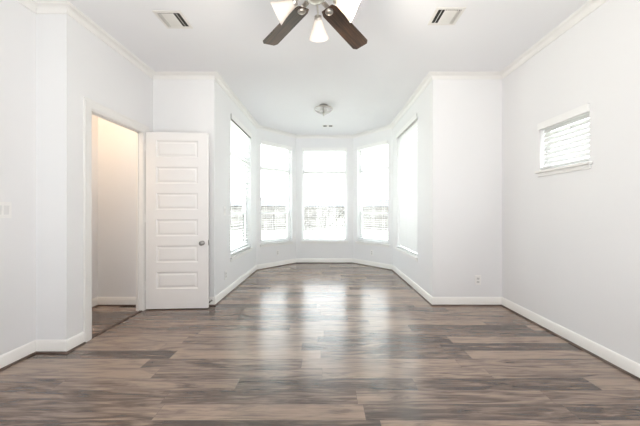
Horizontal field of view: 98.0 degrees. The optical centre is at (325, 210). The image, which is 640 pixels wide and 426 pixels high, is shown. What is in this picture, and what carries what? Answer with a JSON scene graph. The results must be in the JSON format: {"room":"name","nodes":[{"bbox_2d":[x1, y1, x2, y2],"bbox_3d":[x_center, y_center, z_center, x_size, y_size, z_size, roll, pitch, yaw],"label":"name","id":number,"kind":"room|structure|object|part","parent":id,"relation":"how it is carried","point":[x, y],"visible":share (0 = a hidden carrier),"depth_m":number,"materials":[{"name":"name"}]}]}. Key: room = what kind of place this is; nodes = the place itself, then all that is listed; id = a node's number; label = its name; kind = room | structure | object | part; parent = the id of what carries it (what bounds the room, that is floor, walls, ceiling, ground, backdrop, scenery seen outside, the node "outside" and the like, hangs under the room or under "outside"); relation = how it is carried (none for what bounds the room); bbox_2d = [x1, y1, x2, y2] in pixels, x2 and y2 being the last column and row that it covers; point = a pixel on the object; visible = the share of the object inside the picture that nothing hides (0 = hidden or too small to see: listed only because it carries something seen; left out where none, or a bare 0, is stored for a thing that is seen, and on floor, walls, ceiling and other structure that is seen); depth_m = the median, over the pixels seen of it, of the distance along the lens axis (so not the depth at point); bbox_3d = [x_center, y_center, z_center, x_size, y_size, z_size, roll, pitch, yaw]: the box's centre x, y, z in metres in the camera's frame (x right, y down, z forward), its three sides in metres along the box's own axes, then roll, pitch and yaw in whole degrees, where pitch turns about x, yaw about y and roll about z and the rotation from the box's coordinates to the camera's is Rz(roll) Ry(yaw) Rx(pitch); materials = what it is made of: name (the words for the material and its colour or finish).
{"room":"empty bedroom","nodes":[
{"label":"empty bedroom","id":0,"kind":"room"},
{"bbox_2d":[0,0,35,354],"bbox_3d":[-2.370,-0.253,-0.217,0.140,2.785,5.045,0,0,0],"label":"wall","id":1,"kind":"structure","parent":0,"point":[17,22],"depth_m":2.07,"materials":[{"name":"paint"}]},
{"bbox_2d":[0,202,11,217],"bbox_3d":[-2.295,-0.007,1.972,0.010,0.115,0.116,0,0,0],"label":"light switch","id":2,"kind":"object","parent":1,"relation":"attached to","point":[5,207],"visible":1,"depth_m":1.99,"materials":[{"name":"plastic"}]},
{"bbox_2d":[0,297,135,370],"bbox_3d":[-2.376,1.069,0.350,0.669,0.098,5.900,0,0,0],"label":"baseboard","id":3,"kind":"structure","parent":1,"relation":"attached to","point":[20,352],"depth_m":2.19,"materials":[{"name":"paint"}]},
{"bbox_2d":[92,305,135,307],"bbox_3d":[-2.412,1.113,2.798,0.569,0.012,0.976,0,0,0],"label":"trim","id":4,"kind":"structure","parent":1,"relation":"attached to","point":[96,305],"depth_m":3.27,"materials":[{"name":"brown wood"}]},
{"bbox_2d":[36,14,66,339],"bbox_3d":[-2.178,-0.253,2.255,0.245,2.785,0.100,0,0,0],"label":"wall","id":5,"kind":"structure","parent":0,"point":[51,29],"depth_m":2.21,"materials":[{"name":"paint"}]},
{"bbox_2d":[83,97,148,341],"bbox_3d":[-2.084,0.076,2.777,0.093,2.087,0.850,0,0,0],"label":"door frame","id":6,"kind":"structure","parent":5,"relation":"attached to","point":[89,105],"depth_m":2.54,"materials":[{"name":"paint"}]},
{"bbox_2d":[144,132,208,308],"bbox_3d":[-1.698,0.108,3.176,0.698,2.000,0.145,0,0,-4],"label":"door","id":7,"kind":"structure","parent":6,"relation":"attached to","point":[176,218],"depth_m":3.16,"materials":[{"name":"paint"}]},
{"bbox_2d":[92,310,141,337],"bbox_3d":[-2.072,1.117,2.777,0.035,0.007,0.678,0,0,0],"label":"trim","id":8,"kind":"structure","parent":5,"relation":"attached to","point":[139,311],"depth_m":2.73,"materials":[{"name":"brown wood"}]},
{"bbox_2d":[92,115,97,298],"bbox_3d":[-2.760,-0.253,2.752,0.100,2.785,1.095,0,0,0],"label":"wall","id":9,"kind":"structure","parent":0,"point":[94,118],"depth_m":3.25,"materials":[{"name":"paint"}]},
{"bbox_2d":[67,14,152,338],"bbox_3d":[-2.091,-0.253,2.752,0.072,2.785,1.095,0,0,0],"label":"wall","id":10,"kind":"structure","parent":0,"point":[96,72],"depth_m":2.34,"materials":[{"name":"paint"}]},
{"bbox_2d":[98,79,213,296],"bbox_3d":[-2.067,-0.253,3.370,1.485,2.785,0.140,0,0,0],"label":"wall","id":11,"kind":"structure","parent":0,"point":[116,143],"depth_m":3.30,"materials":[{"name":"paint"}]},
{"bbox_2d":[209,297,214,304],"bbox_3d":[-1.683,1.069,3.251,0.744,0.098,0.098,0,0,0],"label":"baseboard","id":12,"kind":"structure","parent":11,"relation":"attached to","point":[210,298],"depth_m":3.29,"materials":[{"name":"paint"}]},
{"bbox_2d":[214,80,255,296],"bbox_3d":[-1.393,-0.253,4.308,0.145,2.785,2.015,0,0,0],"label":"wall","id":13,"kind":"structure","parent":0,"point":[224,106],"depth_m":3.70,"materials":[{"name":"paint"}]},
{"bbox_2d":[230,147,252,261],"bbox_3d":[-1.372,-0.330,4.380,0.164,2.060,1.100,0,0,0],"label":"window","id":14,"kind":"structure","parent":13,"relation":"in","point":[243,252],"depth_m":4.81,"materials":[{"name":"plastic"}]},
{"bbox_3d":[-1.418,0.315,4.380,0.023,0.585,0.964,0,0,0],"label":"sash","id":15,"kind":"part","parent":14,"relation":"part of","materials":[{"name":"glass"}]},
{"bbox_3d":[-1.427,-0.357,4.380,0.054,2.005,1.040,0,0,0],"label":"frame","id":16,"kind":"part","parent":14,"relation":"part of","materials":[{"name":"plastic"}]},
{"bbox_2d":[231,113,251,254],"bbox_3d":[-1.344,-0.366,4.380,0.079,1.985,1.032,0,0,0],"label":"window blind","id":17,"kind":"object","parent":14,"relation":"attached to","point":[239,131],"visible":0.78,"depth_m":4.38,"materials":[{"name":"paint"}]},
{"bbox_3d":[-1.356,0.617,4.380,0.050,0.018,1.024,0,0,0],"label":"rail","id":18,"kind":"part","parent":17,"relation":"part of","materials":[{"name":"white plastic"}]},
{"bbox_3d":[-1.355,-0.346,4.770,0.054,1.927,0.002,0,0,0],"label":"ladder cord","id":19,"kind":"part","parent":17,"relation":"part of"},
{"bbox_3d":[-1.345,0.654,4.380,0.110,0.022,1.100,0,0,0],"label":"sill","id":20,"kind":"part","parent":14,"relation":"part of","materials":[{"name":"paint"}]},
{"bbox_3d":[-1.446,0.316,4.380,0.011,0.583,0.964,0,0,0],"label":"screen frame","id":21,"kind":"part","parent":14,"relation":"part of","materials":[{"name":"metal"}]},
{"bbox_2d":[256,128,295,264],"bbox_3d":[-1.031,-0.253,5.675,0.140,2.785,1.111,0,0,43],"label":"wall","id":22,"kind":"structure","parent":0,"point":[264,255],"depth_m":5.59,"materials":[{"name":"paint"}]},
{"bbox_2d":[260,144,293,247],"bbox_3d":[-1.020,-0.330,5.657,0.164,2.060,0.840,0,0,43],"label":"window","id":23,"kind":"structure","parent":22,"relation":"in","point":[287,171],"depth_m":5.86,"materials":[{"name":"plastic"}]},
{"bbox_3d":[-1.054,0.315,5.688,0.023,0.585,0.704,0,0,43],"label":"sash","id":24,"kind":"part","parent":23,"relation":"part of","materials":[{"name":"plastic"}]},
{"bbox_2d":[261,140,292,242],"bbox_3d":[-0.999,-0.366,5.638,0.079,1.985,0.772,0,0,43],"label":"window blind","id":25,"kind":"object","parent":23,"relation":"attached to","point":[275,145],"visible":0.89,"depth_m":5.66,"materials":[{"name":"plastic"}]},
{"bbox_3d":[-1.009,-0.346,5.646,0.054,1.927,0.002,0,0,43],"label":"ladder cord","id":26,"kind":"part","parent":25,"relation":"part of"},
{"bbox_3d":[-1.009,0.617,5.646,0.050,0.018,0.764,0,0,43],"label":"rail","id":27,"kind":"part","parent":25,"relation":"part of","materials":[{"name":"white plastic"}]},
{"bbox_3d":[-1.001,0.654,5.639,0.110,0.022,0.840,0,0,43],"label":"sill","id":28,"kind":"part","parent":23,"relation":"part of","materials":[{"name":"paint"}]},
{"bbox_2d":[0,263,639,425],"bbox_3d":[-0.290,1.270,1.695,5.040,0.300,8.870,0,0,0],"label":"floor","id":29,"kind":"structure","parent":0,"point":[297,344],"depth_m":1.98,"materials":[{"name":"brown wood"}]},
{"bbox_2d":[296,138,352,257],"bbox_3d":[-0.027,-0.253,6.060,1.356,2.785,0.140,0,0,0],"label":"wall","id":30,"kind":"structure","parent":0,"point":[302,250],"depth_m":5.99,"materials":[{"name":"paint"}]},
{"bbox_2d":[300,152,348,243],"bbox_3d":[-0.032,-0.330,6.040,1.030,2.060,0.164,0,0,0],"label":"window","id":31,"kind":"structure","parent":30,"relation":"in","point":[303,171],"depth_m":6.07,"materials":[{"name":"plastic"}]},
{"bbox_2d":[302,148,346,239],"bbox_3d":[-0.032,-0.366,6.011,0.962,1.985,0.079,0,0,0],"label":"window blind","id":32,"kind":"object","parent":31,"relation":"attached to","point":[324,150],"visible":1,"depth_m":6.00,"materials":[{"name":"paint"}]},
{"bbox_3d":[-0.032,-0.346,6.024,0.002,1.927,0.054,0,0,0],"label":"ladder cord","id":33,"kind":"part","parent":32,"relation":"part of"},
{"bbox_3d":[-0.032,0.617,6.024,0.954,0.018,0.050,0,0,0],"label":"rail","id":34,"kind":"part","parent":32,"relation":"part of","materials":[{"name":"white plastic"}]},
{"bbox_3d":[-0.032,0.654,6.013,1.030,0.022,0.110,0,0,0],"label":"sill","id":35,"kind":"part","parent":31,"relation":"part of","materials":[{"name":"paint"}]},
{"bbox_2d":[68,0,588,134],"bbox_3d":[-0.250,-1.700,1.750,5.300,0.150,9.300,0,0,0],"label":"ceiling","id":36,"kind":"structure","parent":0,"point":[281,85],"depth_m":2.78,"materials":[{"name":"paint"}]},
{"bbox_2d":[152,10,192,28],"bbox_3d":[-1.294,-1.616,2.360,0.230,0.017,0.218,0,0,0],"label":"ceiling vent","id":37,"kind":"object","parent":36,"relation":"in","point":[172,19],"visible":1,"depth_m":2.34,"materials":[{"name":"metal"}]},
{"bbox_2d":[263,0,366,48],"bbox_3d":[-0.059,-1.354,1.620,1.191,0.541,1.146,0,0,0],"label":"ceiling fan","id":38,"kind":"object","parent":36,"relation":"hanging from","point":[289,14],"visible":1,"depth_m":1.79,"materials":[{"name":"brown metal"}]},
{"bbox_3d":[-0.255,-1.186,1.663,0.149,0.130,0.126,0,0,0],"label":"lamp shade","id":39,"kind":"part","parent":38,"relation":"part of","materials":[{"name":"white glass"}]},
{"bbox_3d":[-0.291,-1.285,1.950,0.125,0.030,0.487,0,0,-38],"label":"blade","id":40,"kind":"part","parent":38,"relation":"part of","materials":[{"name":"brown wood"}]},
{"bbox_2d":[314,14,321,20],"bbox_3d":[-0.050,-1.205,1.734,0.048,0.046,0.040,0,0,0],"label":"socket","id":41,"kind":"object","parent":38,"relation":"attached to","point":[319,16],"depth_m":1.72,"materials":[{"name":"silver metal"}]},
{"bbox_3d":[-0.047,-1.152,1.794,0.128,0.136,0.142,0,0,0],"label":"lamp shade","id":42,"kind":"part","parent":38,"relation":"part of","materials":[{"name":"white glass"}]},
{"bbox_3d":[0.142,-1.285,1.966,0.125,0.030,0.487,0,0,34],"label":"blade","id":43,"kind":"part","parent":38,"relation":"part of","materials":[{"name":"brown wood"}]},
{"bbox_3d":[0.129,-1.202,1.663,0.149,0.130,0.126,0,0,0],"label":"lamp shade","id":44,"kind":"part","parent":38,"relation":"part of","materials":[{"name":"white glass"}]},
{"bbox_2d":[314,104,332,115],"bbox_3d":[-0.037,-1.540,4.270,0.290,0.171,0.290,0,0,0],"label":"ceiling light","id":45,"kind":"object","parent":36,"relation":"attached to","point":[323,106],"visible":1,"depth_m":4.26,"materials":[{"name":"metal"}]},
{"bbox_2d":[428,7,465,24],"bbox_3d":[1.002,-1.616,2.319,0.235,0.017,0.210,0,0,0],"label":"ceiling vent","id":46,"kind":"object","parent":36,"relation":"in","point":[442,15],"visible":1,"depth_m":2.30,"materials":[{"name":"metal"}]},
{"bbox_2d":[353,129,392,264],"bbox_3d":[0.977,-0.253,5.675,0.140,2.785,1.110,0,0,-43],"label":"wall","id":47,"kind":"structure","parent":0,"point":[384,255],"depth_m":5.63,"materials":[{"name":"paint"}]},
{"bbox_2d":[215,258,431,303],"bbox_3d":[-0.029,1.069,4.638,2.592,0.098,2.704,0,0,0],"label":"baseboard","id":48,"kind":"structure","parent":47,"relation":"attached to","point":[222,294],"depth_m":5.28,"materials":[{"name":"paint"}]},
{"bbox_2d":[355,144,388,247],"bbox_3d":[0.966,-0.330,5.657,0.164,2.060,0.840,0,0,-43],"label":"window","id":49,"kind":"structure","parent":47,"relation":"in","point":[361,167],"depth_m":5.85,"materials":[{"name":"plastic"}]},
{"bbox_3d":[0.946,0.654,5.638,0.110,0.022,0.840,0,0,-43],"label":"sill","id":50,"kind":"part","parent":49,"relation":"part of","materials":[{"name":"paint"}]},
{"bbox_2d":[357,140,387,242],"bbox_3d":[0.945,-0.366,5.638,0.079,1.985,0.772,0,0,-43],"label":"window blind","id":51,"kind":"object","parent":49,"relation":"attached to","point":[378,144],"visible":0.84,"depth_m":5.61,"materials":[{"name":"plastic"}]},
{"bbox_3d":[0.954,0.617,5.646,0.050,0.018,0.764,0,0,-43],"label":"rail","id":52,"kind":"part","parent":51,"relation":"part of","materials":[{"name":"white plastic"}]},
{"bbox_3d":[1.000,0.315,5.688,0.023,0.585,0.704,0,0,-43],"label":"sash","id":53,"kind":"part","parent":49,"relation":"part of","materials":[{"name":"glass"}]},
{"bbox_2d":[393,80,432,296],"bbox_3d":[1.336,-0.253,4.307,0.142,2.785,2.015,0,0,0],"label":"wall","id":54,"kind":"structure","parent":0,"point":[420,272],"depth_m":3.69,"materials":[{"name":"paint"}]},
{"bbox_2d":[395,143,417,261],"bbox_3d":[1.316,-0.330,4.395,0.164,2.060,1.150,0,0,0],"label":"window","id":55,"kind":"structure","parent":54,"relation":"in","point":[401,250],"depth_m":4.31,"materials":[{"name":"plastic"}]},
{"bbox_2d":[396,113,416,254],"bbox_3d":[1.287,-0.366,4.395,0.079,1.985,1.082,0,0,0],"label":"window blind","id":56,"kind":"object","parent":55,"relation":"attached to","point":[407,161],"visible":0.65,"depth_m":4.37,"materials":[{"name":"paint"}]},
{"bbox_3d":[1.300,-0.346,4.395,0.054,1.927,0.002,0,0,0],"label":"ladder cord","id":57,"kind":"part","parent":56,"relation":"part of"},
{"bbox_3d":[1.300,0.617,4.395,0.050,0.018,1.074,0,0,0],"label":"rail","id":58,"kind":"part","parent":56,"relation":"part of","materials":[{"name":"white plastic"}]},
{"bbox_3d":[1.289,0.654,4.395,0.110,0.022,1.150,0,0,0],"label":"sill","id":59,"kind":"part","parent":55,"relation":"part of","materials":[{"name":"paint"}]},
{"bbox_2d":[433,79,501,296],"bbox_3d":[1.748,-0.253,3.370,0.963,2.785,0.140,0,0,0],"label":"wall","id":60,"kind":"structure","parent":0,"point":[467,113],"depth_m":3.30,"materials":[{"name":"paint"}]},
{"bbox_2d":[432,297,501,304],"bbox_3d":[1.671,1.069,3.293,0.837,0.098,0.014,0,0,0],"label":"baseboard","id":61,"kind":"structure","parent":60,"relation":"attached to","point":[435,300],"depth_m":3.29,"materials":[{"name":"paint"}]},
{"bbox_2d":[475,275,480,284],"bbox_3d":[1.802,0.820,3.295,0.072,0.115,0.009,0,0,0],"label":"electrical outlet","id":62,"kind":"object","parent":60,"relation":"attached to","point":[477,277],"visible":1,"depth_m":3.29,"materials":[{"name":"plastic"}]},
{"bbox_2d":[502,0,639,363],"bbox_3d":[2.160,-0.253,0.280,0.140,2.785,6.040,0,0,0],"label":"wall","id":63,"kind":"structure","parent":0,"point":[571,240],"depth_m":2.27,"materials":[{"name":"paint"}]},
{"bbox_2d":[16,0,607,137],"bbox_3d":[-0.105,-1.594,1.695,4.390,0.063,8.590,0,0,0],"label":"trim","id":64,"kind":"structure","parent":63,"relation":"attached to","point":[36,6],"depth_m":3.05,"materials":[{"name":"paint"}]},
{"bbox_2d":[209,262,639,380],"bbox_3d":[0.018,1.113,1.695,4.117,0.013,8.562,0,0,0],"label":"trim","id":65,"kind":"structure","parent":63,"relation":"attached to","point":[428,302],"depth_m":3.27,"materials":[{"name":"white wood"}]},
{"bbox_2d":[535,129,592,176],"bbox_3d":[2.140,-0.591,2.460,0.164,0.514,0.570,0,0,0],"label":"window","id":66,"kind":"structure","parent":63,"relation":"in","point":[583,165],"depth_m":2.43,"materials":[{"name":"plastic"}]},
{"bbox_2d":[537,103,589,168],"bbox_3d":[2.110,-0.630,2.460,0.083,0.444,0.522,0,0,0],"label":"window blind","id":67,"kind":"object","parent":66,"relation":"attached to","point":[580,113],"visible":0.82,"depth_m":2.44,"materials":[{"name":"paint"}]},
{"bbox_3d":[2.124,-0.417,2.460,0.050,0.018,0.494,0,0,0],"label":"rail","id":68,"kind":"part","parent":67,"relation":"part of","materials":[{"name":"white plastic"}]},
{"bbox_3d":[2.113,-0.380,2.460,0.110,0.022,0.570,0,0,0],"label":"sill","id":69,"kind":"part","parent":66,"relation":"part of","materials":[{"name":"paint"}]},
{"bbox_3d":[2.195,-0.619,2.460,0.054,0.459,0.510,0,0,0],"label":"frame","id":70,"kind":"part","parent":66,"relation":"part of","materials":[{"name":"plastic"}]},
{"bbox_2d":[502,297,639,377],"bbox_3d":[2.083,1.069,0.350,0.014,0.098,5.900,0,0,0],"label":"baseboard","id":71,"kind":"structure","parent":63,"relation":"attached to","point":[628,365],"depth_m":2.27,"materials":[{"name":"paint"}]},
{"label":"outside","id":72,"kind":"structure","parent":0,"visible":0},
{"bbox_2d":[231,218,387,248],"bbox_3d":[0.000,1.590,30.000,90.000,0.100,90.000,0,0,0],"label":"ground","id":73,"kind":"structure","parent":72,"point":[308,234],"depth_m":18.81,"materials":[{"name":"white"}]},
{"bbox_2d":[231,198,286,206],"bbox_3d":[-15.050,-0.630,59.500,13.800,4.400,9.900,0,0,0],"label":"house","id":74,"kind":"structure","parent":73,"relation":"on","point":[269,203],"depth_m":56.26,"materials":[{"name":"brick"}]},
{"bbox_2d":[231,206,387,230],"bbox_3d":[0.000,0.580,21.729,44.000,1.980,0.178,0,0,0],"label":"wooden fence","id":75,"kind":"object","parent":73,"relation":"on","point":[313,216],"visible":0.22,"depth_m":21.80,"materials":[{"name":"white wood"}]},
{"bbox_3d":[-4.150,0.605,21.700,0.100,1.930,0.100,0,0,0],"label":"post","id":76,"kind":"part","parent":75,"relation":"part of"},
{"bbox_3d":[-10.955,-0.260,21.775,22.090,0.100,0.050,0,0,0],"label":"rail","id":77,"kind":"part","parent":75,"relation":"part of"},
{"bbox_3d":[-10.955,0.470,21.775,22.090,0.100,0.050,0,0,0],"label":"rail","id":78,"kind":"part","parent":75,"relation":"part of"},
{"bbox_3d":[-10.975,0.595,21.809,22.050,1.850,0.018,0,0,0],"label":"picket panel","id":79,"kind":"part","parent":75,"relation":"part of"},
{"bbox_3d":[-10.955,1.120,21.775,22.090,0.100,0.050,0,0,0],"label":"rail","id":80,"kind":"part","parent":75,"relation":"part of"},
{"bbox_3d":[0.090,0.580,21.710,0.120,1.980,0.140,0,0,0],"label":"gate post","id":81,"kind":"part","parent":75,"relation":"part of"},
{"bbox_3d":[0.845,-0.080,21.780,1.370,0.100,0.040,0,0,0],"label":"gate rail","id":82,"kind":"part","parent":75,"relation":"part of","materials":[{"name":"white wood"}]},
{"bbox_3d":[0.845,1.170,21.780,1.370,0.100,0.040,0,0,0],"label":"gate rail","id":83,"kind":"part","parent":75,"relation":"part of","materials":[{"name":"white"}]},
{"bbox_3d":[3.050,0.605,21.700,0.100,1.930,0.100,0,0,0],"label":"post","id":84,"kind":"part","parent":75,"relation":"part of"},
{"bbox_3d":[11.805,0.470,21.775,20.390,0.100,0.050,0,0,0],"label":"rail","id":85,"kind":"part","parent":75,"relation":"part of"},
{"bbox_3d":[11.805,0.595,21.809,20.390,1.850,0.018,0,0,0],"label":"picket panel","id":86,"kind":"part","parent":75,"relation":"part of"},
{"bbox_2d":[306,201,344,217],"bbox_3d":[0.000,-0.430,66.500,10.100,4.000,9.900,0,0,0],"label":"house","id":87,"kind":"structure","parent":73,"relation":"on","point":[318,201],"depth_m":62.43,"materials":[{"name":"brick"}]},
{"bbox_2d":[366,199,387,206],"bbox_3d":[14.750,-0.580,64.500,11.400,4.300,9.900,0,0,0],"label":"house","id":88,"kind":"structure","parent":73,"relation":"on","point":[379,203],"depth_m":61.47,"materials":[{"name":"brick"}]}
]}

